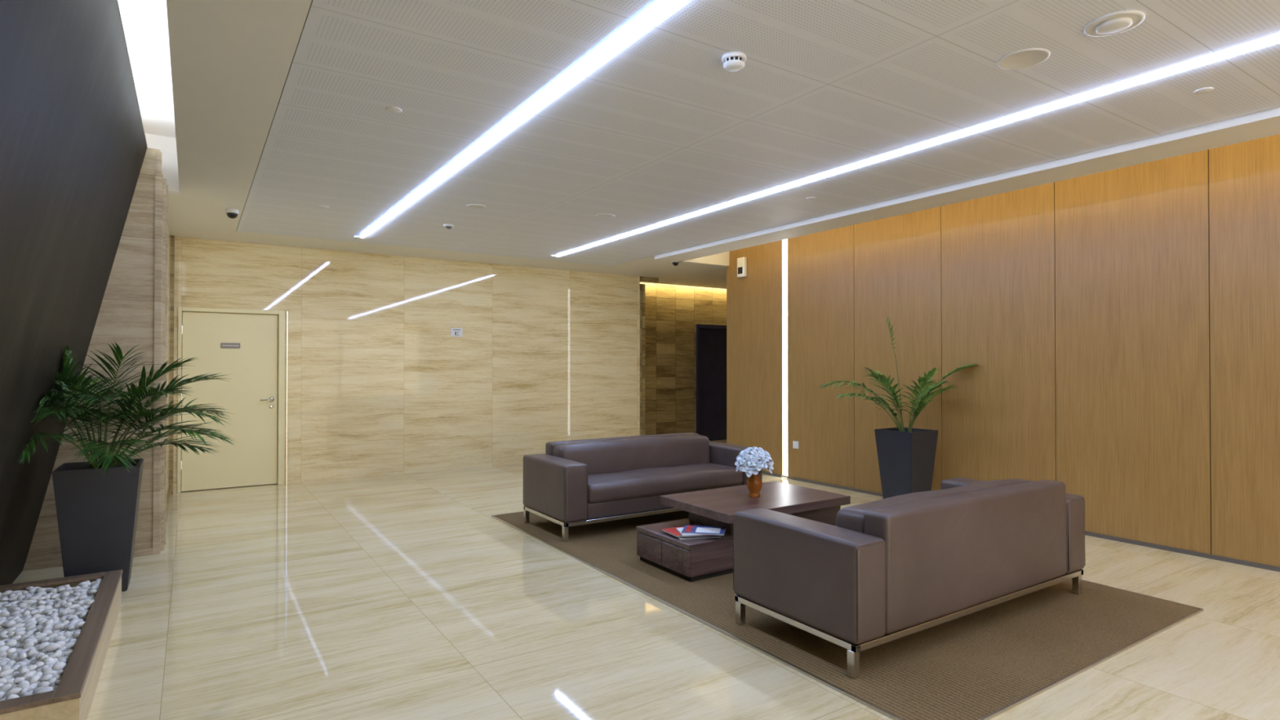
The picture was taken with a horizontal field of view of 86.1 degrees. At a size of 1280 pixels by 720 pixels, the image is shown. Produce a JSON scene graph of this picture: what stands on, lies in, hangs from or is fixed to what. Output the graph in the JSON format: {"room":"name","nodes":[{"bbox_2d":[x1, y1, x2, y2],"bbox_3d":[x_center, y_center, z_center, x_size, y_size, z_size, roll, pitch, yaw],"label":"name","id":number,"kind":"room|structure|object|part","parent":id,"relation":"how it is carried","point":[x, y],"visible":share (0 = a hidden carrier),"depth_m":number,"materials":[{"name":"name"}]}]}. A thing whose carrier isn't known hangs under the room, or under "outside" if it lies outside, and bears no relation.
{"room":"office building lobby","nodes":[
{"label":"office building lobby","id":0,"kind":"room"},
{"bbox_2d":[0,0,146,585],"bbox_3d":[-1.191,-0.105,0.566,0.805,3.020,10.250,0,-1,-33],"label":"wall","id":1,"kind":"structure","parent":0,"point":[73,146],"depth_m":3.09,"materials":[{"name":"black paint"}]},
{"bbox_2d":[22,547,152,570],"bbox_3d":[-4.018,1.415,4.817,0.964,0.050,0.018,0,-1,-33],"label":"baseboard","id":2,"kind":"structure","parent":1,"relation":"attached to","point":[148,551],"depth_m":4.76,"materials":[{"name":"stone"}]},
{"bbox_2d":[116,0,147,147],"bbox_3d":[-0.860,-1.621,0.795,0.017,0.015,10.250,0,-1,-33],"label":"trim","id":3,"kind":"structure","parent":1,"relation":"on","point":[117,0],"depth_m":3.69,"materials":[{"name":"metal"}]},
{"bbox_2d":[52,457,143,591],"bbox_3d":[-3.387,1.046,4.300,0.419,0.780,0.419,0,-1,-33],"label":"planter","id":4,"kind":"object","parent":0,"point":[97,514],"depth_m":4.15,"materials":[{"name":"black plastic"}]},
{"bbox_2d":[118,0,179,195],"bbox_3d":[-1.366,-1.673,0.823,1.300,0.520,10.850,0,-1,-33],"label":"cove","id":5,"kind":"object","parent":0,"point":[145,24],"visible":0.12,"depth_m":4.34,"materials":[{"name":"white paint"}]},
{"bbox_2d":[161,173,170,497],"bbox_3d":[-4.534,-0.006,6.427,0.150,2.920,2.520,0,-1,-33],"label":"wall","id":6,"kind":"structure","parent":0,"point":[169,233],"depth_m":6.96,"materials":[{"name":"stone"}]},
{"bbox_2d":[152,151,168,554],"bbox_3d":[-3.674,-0.056,5.265,0.059,3.000,0.370,0,-1,-28],"label":"trim","id":7,"kind":"structure","parent":6,"relation":"attached to","point":[159,508],"depth_m":5.11,"materials":[{"name":"stone"}]},
{"bbox_2d":[165,235,174,527],"bbox_3d":[-4.451,0.044,6.468,0.035,2.820,2.500,0,-1,-33],"label":"trim","id":8,"kind":"structure","parent":6,"relation":"attached to","point":[170,493],"depth_m":7.45,"materials":[{"name":"brown metal"}]},
{"bbox_2d":[166,0,311,202],"bbox_3d":[-0.657,-1.459,1.285,0.474,0.100,10.850,0,-1,-33],"label":"ceiling","id":9,"kind":"structure","parent":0,"point":[231,60],"depth_m":3.42,"materials":[{"name":"white paint"}]},
{"bbox_2d":[347,235,361,242],"bbox_3d":[-3.201,-1.381,7.706,0.100,0.050,0.342,0,-1,-33],"label":"ceiling panel","id":10,"kind":"object","parent":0,"point":[356,238],"visible":0.57,"depth_m":7.71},
{"bbox_2d":[173,236,639,493],"bbox_3d":[-2.845,0.019,9.462,6.300,2.920,0.750,0,-1,-33],"label":"wall","id":11,"kind":"structure","parent":0,"point":[380,384],"depth_m":9.04,"materials":[{"name":"stone"}]},
{"bbox_2d":[181,324,182,469],"bbox_3d":[-5.072,0.413,7.580,0.015,1.600,0.015,0,-1,-33],"label":"hinge","id":12,"kind":"object","parent":11,"relation":"attached to","point":[182,325],"visible":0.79,"depth_m":7.57,"materials":[{"name":"metal"}]},
{"bbox_2d":[181,311,277,491],"bbox_3d":[-4.694,0.462,7.863,0.940,1.992,0.045,0,-1,-33],"label":"door","id":13,"kind":"structure","parent":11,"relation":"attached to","point":[251,368],"depth_m":7.85,"materials":[{"name":"beige paint"}]},
{"bbox_2d":[221,342,239,348],"bbox_3d":[-4.688,-0.164,7.841,0.190,0.060,0.008,0,-1,-33],"label":"plaque","id":14,"kind":"object","parent":13,"relation":"attached to","point":[222,344],"visible":1,"depth_m":7.84,"materials":[{"name":"white plastic"}]},
{"bbox_2d":[260,399,272,400],"bbox_3d":[-4.366,0.467,8.000,0.129,0.018,0.064,0,-1,-33],"label":"lever","id":15,"kind":"object","parent":13,"relation":"attached to","point":[260,399],"visible":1,"depth_m":7.98,"materials":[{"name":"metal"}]},
{"bbox_2d":[177,306,284,493],"bbox_3d":[-4.671,0.441,7.856,1.050,2.050,0.092,0,-1,-33],"label":"frame","id":16,"kind":"object","parent":11,"relation":"attached to","point":[281,321],"visible":1,"depth_m":8.07,"materials":[{"name":"beige paint"}]},
{"bbox_2d":[285,311,288,484],"bbox_3d":[-4.188,0.443,8.122,0.020,2.050,0.015,0,-1,-33],"label":"trim","id":17,"kind":"structure","parent":11,"relation":"attached to","point":[286,353],"depth_m":8.12,"materials":[{"name":"metal"}]},
{"bbox_2d":[450,328,462,337],"bbox_3d":[-2.477,-0.372,9.249,0.160,0.120,0.014,0,-1,-33],"label":"sign","id":18,"kind":"object","parent":11,"relation":"attached to","point":[455,332],"visible":1,"depth_m":9.24,"materials":[{"name":"white plastic"}]},
{"bbox_2d":[640,275,658,435],"bbox_3d":[-0.071,0.085,11.294,0.350,2.820,0.820,0,-1,-33],"label":"trim","id":19,"kind":"structure","parent":11,"relation":"attached to","point":[645,279],"depth_m":10.88,"materials":[{"name":"brown metal"}]},
{"bbox_2d":[168,0,726,288],"bbox_3d":[2.304,-1.429,4.938,9.950,0.100,13.720,0,-1,-33],"label":"ceiling","id":20,"kind":"structure","parent":0,"point":[454,69],"depth_m":3.79,"materials":[{"name":"white paint"}]},
{"bbox_2d":[225,208,239,218],"bbox_3d":[-3.702,-1.326,6.217,0.110,0.084,0.110,0,-1,-33],"label":"dome camera","id":21,"kind":"object","parent":20,"relation":"attached to","point":[232,213],"visible":1,"depth_m":6.18,"materials":[{"name":"white plastic"}]},
{"bbox_2d":[318,205,328,208],"bbox_3d":[-2.827,-1.366,6.121,0.084,0.006,0.084,0,-1,-33],"label":"sprinkler cover","id":22,"kind":"object","parent":20,"relation":"attached to","point":[321,206],"visible":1,"depth_m":6.10,"materials":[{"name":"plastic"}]},
{"bbox_2d":[386,106,401,112],"bbox_3d":[-1.363,-1.385,3.793,0.084,0.006,0.084,0,-1,-33],"label":"sprinkler cover","id":23,"kind":"object","parent":20,"relation":"attached to","point":[393,109],"visible":1,"depth_m":3.79,"materials":[{"name":"plastic"}]},
{"bbox_2d":[671,261,679,266],"bbox_3d":[0.475,-1.301,9.166,0.110,0.084,0.110,0,-1,-33],"label":"dome camera","id":24,"kind":"object","parent":20,"relation":"attached to","point":[674,263],"visible":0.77,"depth_m":9.13,"materials":[{"name":"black plastic"}]},
{"bbox_2d":[805,196,816,199],"bbox_3d":[1.447,-1.369,5.799,0.084,0.006,0.084,0,-1,-33],"label":"sprinkler cover","id":25,"kind":"object","parent":20,"relation":"attached to","point":[808,197],"visible":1,"depth_m":5.78,"materials":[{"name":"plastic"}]},
{"bbox_2d":[357,0,1279,258],"bbox_3d":[1.088,-1.417,3.330,2.285,0.050,12.362,0,-1,-33],"label":"ceiling panel","id":26,"kind":"object","parent":20,"relation":"attached to","point":[658,131],"visible":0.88,"depth_m":3.63,"materials":[{"name":"white paint"}]},
{"bbox_2d":[443,223,453,229],"bbox_3d":[-1.927,-1.340,6.901,0.104,0.045,0.104,0,-1,-33],"label":"sensor","id":27,"kind":"object","parent":26,"relation":"attached to","point":[448,226],"visible":1,"depth_m":6.88,"materials":[{"name":"white plastic"}]},
{"bbox_2d":[466,204,485,208],"bbox_3d":[-1.460,-1.367,6.096,0.170,0.005,0.170,0,-1,-33],"label":"ceiling speaker","id":28,"kind":"object","parent":26,"relation":"attached to","point":[470,206],"visible":1,"depth_m":6.07,"materials":[{"name":"plastic"}]},
{"bbox_2d":[355,0,682,238],"bbox_3d":[0.159,-1.413,2.572,0.098,0.050,11.910,0,-1,-33],"label":"strip light","id":29,"kind":"object","parent":26,"relation":"attached to","point":[653,10],"visible":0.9,"depth_m":3.55,"materials":[{"name":"white plastic"}]},
{"bbox_2d":[595,213,615,217],"bbox_3d":[-0.330,-1.363,6.488,0.190,0.005,0.190,0,-1,-33],"label":"ceiling speaker","id":30,"kind":"object","parent":26,"relation":"attached to","point":[598,215],"visible":1,"depth_m":6.47,"materials":[{"name":"plastic"}]},
{"bbox_2d":[721,51,746,71],"bbox_3d":[0.432,-1.367,3.150,0.116,0.054,0.116,0,-1,-33],"label":"smoke detector","id":31,"kind":"object","parent":26,"relation":"attached to","point":[733,61],"visible":1,"depth_m":3.12,"materials":[{"name":"white plastic"}]},
{"bbox_2d":[726,56,743,61],"bbox_3d":[0.432,-1.368,3.150,0.088,0.016,0.088,0,-1,-33],"label":"vent","id":32,"kind":"object","parent":31,"relation":"attached to","point":[728,58],"depth_m":3.11,"materials":[{"name":"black plastic"}]},
{"bbox_2d":[996,48,1050,69],"bbox_3d":[1.772,-1.390,3.167,0.216,0.007,0.216,0,-1,-33],"label":"ceiling speaker","id":33,"kind":"object","parent":26,"relation":"attached to","point":[1028,57],"visible":1,"depth_m":3.16,"materials":[{"name":"plastic"}]},
{"bbox_2d":[1083,9,1145,36],"bbox_3d":[1.963,-1.384,2.838,0.210,0.024,0.210,0,-1,-33],"label":"ceiling speaker","id":34,"kind":"object","parent":26,"relation":"attached to","point":[1114,23],"visible":1,"depth_m":2.81,"materials":[{"name":"plastic"}]},
{"bbox_2d":[547,42,1279,266],"bbox_3d":[2.554,-1.409,4.290,1.020,0.050,12.362,0,-1,-33],"label":"ceiling panel","id":35,"kind":"object","parent":20,"relation":"attached to","point":[1248,82],"depth_m":4.49,"materials":[{"name":"white paint"}]},
{"bbox_2d":[553,32,1279,257],"bbox_3d":[2.155,-1.403,3.878,0.098,0.050,11.910,0,-1,-33],"label":"strip light","id":36,"kind":"object","parent":20,"relation":"attached to","point":[1274,38],"visible":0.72,"depth_m":3.98,"materials":[{"name":"white plastic"}]},
{"bbox_2d":[1192,87,1213,94],"bbox_3d":[2.906,-1.387,3.533,0.084,0.006,0.084,0,-1,-33],"label":"sprinkler cover","id":37,"kind":"object","parent":20,"relation":"attached to","point":[1205,90],"visible":1,"depth_m":3.52,"materials":[{"name":"plastic"}]},
{"bbox_2d":[539,254,555,259],"bbox_3d":[-1.205,-1.369,9.012,0.100,0.050,0.342,0,-1,-33],"label":"ceiling panel","id":38,"kind":"object","parent":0,"point":[553,255],"visible":0.43,"depth_m":8.99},
{"bbox_2d":[12,439,1279,719],"bbox_3d":[1.788,1.490,4.743,11.200,0.100,14.200,0,-1,-33],"label":"floor","id":39,"kind":"structure","parent":0,"point":[396,597],"depth_m":3.64,"materials":[{"name":"tile"}]},
{"bbox_2d":[0,569,122,719],"bbox_3d":[-2.791,1.321,3.116,0.574,0.210,1.818,0,-1,-33],"label":"planter box","id":40,"kind":"object","parent":39,"relation":"on","point":[55,634],"visible":1,"depth_m":3.02,"materials":[{"name":"brown wood"}]},
{"bbox_2d":[25,147,162,562],"bbox_3d":[-4.231,-0.069,4.910,1.295,3.020,0.350,0,-1,-33],"label":"wall pier","id":41,"kind":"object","parent":39,"relation":"on","point":[126,316],"visible":0.33,"depth_m":5.03,"materials":[{"name":"stone"}]},
{"bbox_2d":[17,341,235,591],"bbox_3d":[-3.164,0.667,4.373,0.992,1.540,1.474,0,-1,-33],"label":"potted palm","id":42,"kind":"object","parent":39,"relation":"on","point":[97,501],"visible":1,"depth_m":4.15,"materials":[{"name":"plant"}]},
{"bbox_2d":[491,510,1203,719],"bbox_3d":[0.919,1.437,5.131,2.510,0.012,4.560,0,-1,-33],"label":"rug","id":43,"kind":"object","parent":39,"relation":"on","point":[982,664],"visible":0.59,"depth_m":3.49,"materials":[{"name":"brown carpet"}]},
{"bbox_2d":[523,432,762,542],"bbox_3d":[0.063,1.087,6.287,2.100,0.706,0.836,0,-1,-33],"label":"sofa","id":44,"kind":"object","parent":43,"relation":"on","point":[581,482],"visible":0.85,"depth_m":5.96,"materials":[{"name":"brown leather"}]},
{"bbox_3d":[-0.727,1.061,5.772,0.215,0.458,0.835,0,-1,-33],"label":"arm","id":45,"kind":"part","parent":44,"relation":"part of","materials":[{"name":"brown leather"}]},
{"bbox_3d":[0.062,1.307,6.286,2.080,0.030,0.810,0,-1,-33],"label":"rail","id":46,"kind":"part","parent":44,"relation":"part of","materials":[{"name":"metal"}]},
{"bbox_3d":[-0.124,1.017,6.574,1.666,0.559,0.149,0,-1,-33],"label":"frame","id":47,"kind":"part","parent":44,"relation":"part of","materials":[{"name":"brown leather"}]},
{"bbox_2d":[552,435,710,474],"bbox_3d":[-0.036,0.906,6.439,1.664,0.342,0.228,0,-1,-33],"label":"cushion","id":48,"kind":"object","parent":44,"relation":"on","point":[605,455],"depth_m":6.33,"materials":[{"name":"brown leather"}]},
{"bbox_3d":[0.086,1.227,6.251,1.666,0.135,0.685,0,-1,-33],"label":"seat","id":49,"kind":"part","parent":44,"relation":"part of","materials":[{"name":"brown leather"}]},
{"bbox_2d":[587,462,742,503],"bbox_3d":[0.146,1.089,6.159,1.664,0.204,0.530,0,-1,-33],"label":"seat cushion","id":50,"kind":"object","parent":44,"relation":"on","point":[637,483],"depth_m":5.98,"materials":[{"name":"brown leather"}]},
{"bbox_3d":[0.851,1.069,6.804,0.215,0.459,0.835,0,-1,-33],"label":"arm","id":51,"kind":"part","parent":44,"relation":"part of","materials":[{"name":"brown leather"}]},
{"bbox_2d":[636,480,850,582],"bbox_3d":[0.744,1.225,5.066,1.475,0.410,0.800,0,-1,-33],"label":"coffee table","id":52,"kind":"object","parent":43,"relation":"on","point":[697,559],"visible":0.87,"depth_m":4.82,"materials":[{"name":"brown wood"}]},
{"bbox_3d":[0.150,1.289,4.641,0.015,0.205,0.620,0,-1,-33],"label":"drawer","id":53,"kind":"part","parent":52,"relation":"part of","materials":[{"name":"brown wood"}]},
{"bbox_2d":[662,524,725,540],"bbox_3d":[0.399,1.163,4.624,0.385,0.044,0.404,0,-1,-33],"label":"magazine stack","id":54,"kind":"object","parent":52,"relation":"on","point":[688,531],"visible":1,"depth_m":4.57,"materials":[{"name":"paper"}]},
{"bbox_2d":[662,529,682,537],"bbox_3d":[0.320,1.165,4.670,0.280,0.007,0.210,0,-1,-26],"label":"magazine","id":55,"kind":"object","parent":54,"relation":"on","point":[677,533],"depth_m":4.60,"materials":[{"name":"red paper"}]},
{"bbox_2d":[677,537,710,540],"bbox_3d":[0.378,1.182,4.636,0.280,0.007,0.210,0,0,-12],"label":"magazine","id":56,"kind":"object","parent":54,"relation":"on","point":[680,538],"depth_m":4.53,"materials":[{"name":"white paper"}]},
{"bbox_2d":[675,528,714,536],"bbox_3d":[0.403,1.155,4.616,0.280,0.007,0.210,0,0,-9],"label":"magazine","id":57,"kind":"object","parent":54,"relation":"on","point":[680,531],"depth_m":4.54,"materials":[{"name":"paper"}]},
{"bbox_2d":[678,536,720,537],"bbox_3d":[0.400,1.173,4.638,0.280,0.007,0.210,0,0,2],"label":"magazine","id":58,"kind":"object","parent":54,"relation":"on","point":[678,536],"depth_m":4.53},
{"bbox_2d":[681,528,725,535],"bbox_3d":[0.431,1.147,4.611,0.280,0.007,0.210,0,0,11],"label":"magazine","id":59,"kind":"object","parent":54,"relation":"on","point":[684,531],"depth_m":4.54,"materials":[{"name":"blue paper"}]},
{"bbox_2d":[695,527,720,533],"bbox_3d":[0.457,1.141,4.590,0.160,0.001,0.140,0,0,11],"label":"photo","id":60,"kind":"object","parent":54,"relation":"on","point":[698,530],"depth_m":4.59},
{"bbox_2d":[734,446,773,497],"bbox_3d":[0.857,0.835,5.131,0.290,0.371,0.289,0,-1,-33],"label":"flower vase","id":61,"kind":"object","parent":52,"relation":"on","point":[750,460],"visible":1,"depth_m":5.07,"materials":[{"name":"orange glass"}]},
{"bbox_2d":[733,477,1084,679],"bbox_3d":[1.603,1.068,3.933,2.100,0.706,0.836,0,-1,-33],"label":"sofa","id":62,"kind":"object","parent":43,"relation":"on","point":[889,569],"visible":1,"depth_m":3.41,"materials":[{"name":"brown leather"}]},
{"bbox_3d":[0.815,1.041,3.417,0.215,0.459,0.835,0,-1,-33],"label":"arm","id":63,"kind":"part","parent":62,"relation":"part of","materials":[{"name":"brown leather"}]},
{"bbox_3d":[1.604,1.288,3.931,2.080,0.030,0.810,0,-1,-33],"label":"rail","id":64,"kind":"part","parent":62,"relation":"part of","materials":[{"name":"metal"}]},
{"bbox_2d":[835,478,1034,533],"bbox_3d":[1.701,0.884,3.785,1.664,0.342,0.228,0,-1,-33],"label":"cushion","id":65,"kind":"object","parent":62,"relation":"on","point":[854,517],"depth_m":3.51,"materials":[{"name":"brown leather"}]},
{"bbox_3d":[1.790,0.992,3.648,1.666,0.559,0.149,0,-1,-33],"label":"frame","id":66,"kind":"part","parent":62,"relation":"part of","materials":[{"name":"brown leather"}]},
{"bbox_3d":[2.392,1.050,4.449,0.215,0.458,0.835,0,-1,-33],"label":"arm","id":67,"kind":"part","parent":62,"relation":"part of","materials":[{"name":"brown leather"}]},
{"bbox_2d":[818,315,976,498],"bbox_3d":[2.444,0.511,6.532,1.122,1.888,1.034,0,-1,-33],"label":"potted palm","id":68,"kind":"object","parent":39,"relation":"on","point":[906,456],"visible":0.99,"depth_m":6.52,"materials":[{"name":"plant"}]},
{"bbox_2d":[640,282,726,435],"bbox_3d":[1.009,0.006,12.612,3.700,3.000,0.200,0,-1,-33],"label":"wall","id":69,"kind":"structure","parent":0,"point":[673,313],"depth_m":12.23,"materials":[{"name":"brown stone"}]},
{"bbox_2d":[699,328,719,439],"bbox_3d":[1.250,0.457,12.748,0.537,2.080,0.030,0,-1,-33],"label":"leaf","id":70,"kind":"object","parent":69,"relation":"attached to","point":[708,338],"visible":0.67,"depth_m":12.76,"materials":[{"name":"wood"}]},
{"bbox_2d":[696,324,726,435],"bbox_3d":[1.502,0.428,12.859,1.200,2.160,0.140,0,-1,-33],"label":"frame","id":71,"kind":"object","parent":69,"relation":"attached to","point":[698,326],"visible":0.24,"depth_m":12.49,"materials":[{"name":"metal"}]},
{"bbox_2d":[718,328,726,439],"bbox_3d":[1.705,0.459,13.045,0.537,2.080,0.030,0,-1,-33],"label":"leaf","id":72,"kind":"object","parent":69,"relation":"attached to","point":[722,332],"visible":0.46,"depth_m":12.93,"materials":[{"name":"wood"}]},
{"bbox_2d":[640,281,726,288],"bbox_3d":[0.802,-1.419,12.118,4.600,0.200,0.060,0,-1,-33],"label":"ceiling","id":73,"kind":"structure","parent":0,"point":[640,282],"depth_m":12.09,"materials":[{"name":"white paint"}]},
{"bbox_2d":[726,266,728,443],"bbox_3d":[2.632,0.037,10.405,3.400,2.900,0.030,0,-1,-33],"label":"wall","id":74,"kind":"structure","parent":0,"point":[727,266],"depth_m":9.48,"materials":[{"name":"brown wood"}]},
{"bbox_2d":[874,426,937,498],"bbox_3d":[2.581,1.066,6.640,0.419,0.780,0.419,0,-1,-33],"label":"planter","id":75,"kind":"object","parent":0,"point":[906,456],"depth_m":6.52,"materials":[{"name":"black plastic"}]},
{"bbox_2d":[728,133,1279,567],"bbox_3d":[4.314,-0.225,4.769,0.040,3.270,11.247,0,-1,-33],"label":"wall","id":76,"kind":"structure","parent":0,"point":[1120,327],"depth_m":5.79,"materials":[{"name":"brown wood"}]},
{"bbox_3d":[5.737,-0.202,5.695,3.365,3.300,11.245,0,-1,-33],"label":"wall","id":77,"kind":"structure","parent":0,"visible":0},
{"bbox_2d":[737,257,746,277],"bbox_3d":[1.366,-1.243,9.186,0.066,0.260,0.140,0,-1,-33],"label":"fire alarm","id":78,"kind":"object","parent":77,"relation":"attached to","point":[741,262],"visible":1,"depth_m":9.14,"materials":[{"name":"white plastic"}]},
{"bbox_2d":[782,239,787,475],"bbox_3d":[1.827,-0.043,8.570,0.031,2.970,0.080,0,-1,-33],"label":"wall light","id":79,"kind":"object","parent":77,"relation":"attached to","point":[785,241],"visible":0.64,"depth_m":8.56,"materials":[{"name":"white plastic"}]},
{"bbox_2d":[792,440,798,448],"bbox_3d":[1.907,1.040,8.386,0.016,0.090,0.090,0,-1,-33],"label":"wall socket","id":80,"kind":"object","parent":77,"relation":"attached to","point":[795,444],"visible":1,"depth_m":8.38,"materials":[{"name":"white plastic"}]},
{"bbox_2d":[654,106,1279,266],"bbox_3d":[3.824,-1.630,4.488,1.300,0.585,11.300,0,-1,-33],"label":"trim","id":81,"kind":"structure","parent":77,"relation":"attached to","point":[1265,123],"depth_m":5.09,"materials":[{"name":"white paint"}]},
{"bbox_2d":[762,471,1279,572],"bbox_3d":[4.298,1.425,4.761,0.050,0.030,11.280,0,-1,-33],"label":"baseboard","id":82,"kind":"structure","parent":77,"relation":"attached to","point":[1086,533],"depth_m":5.28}
]}

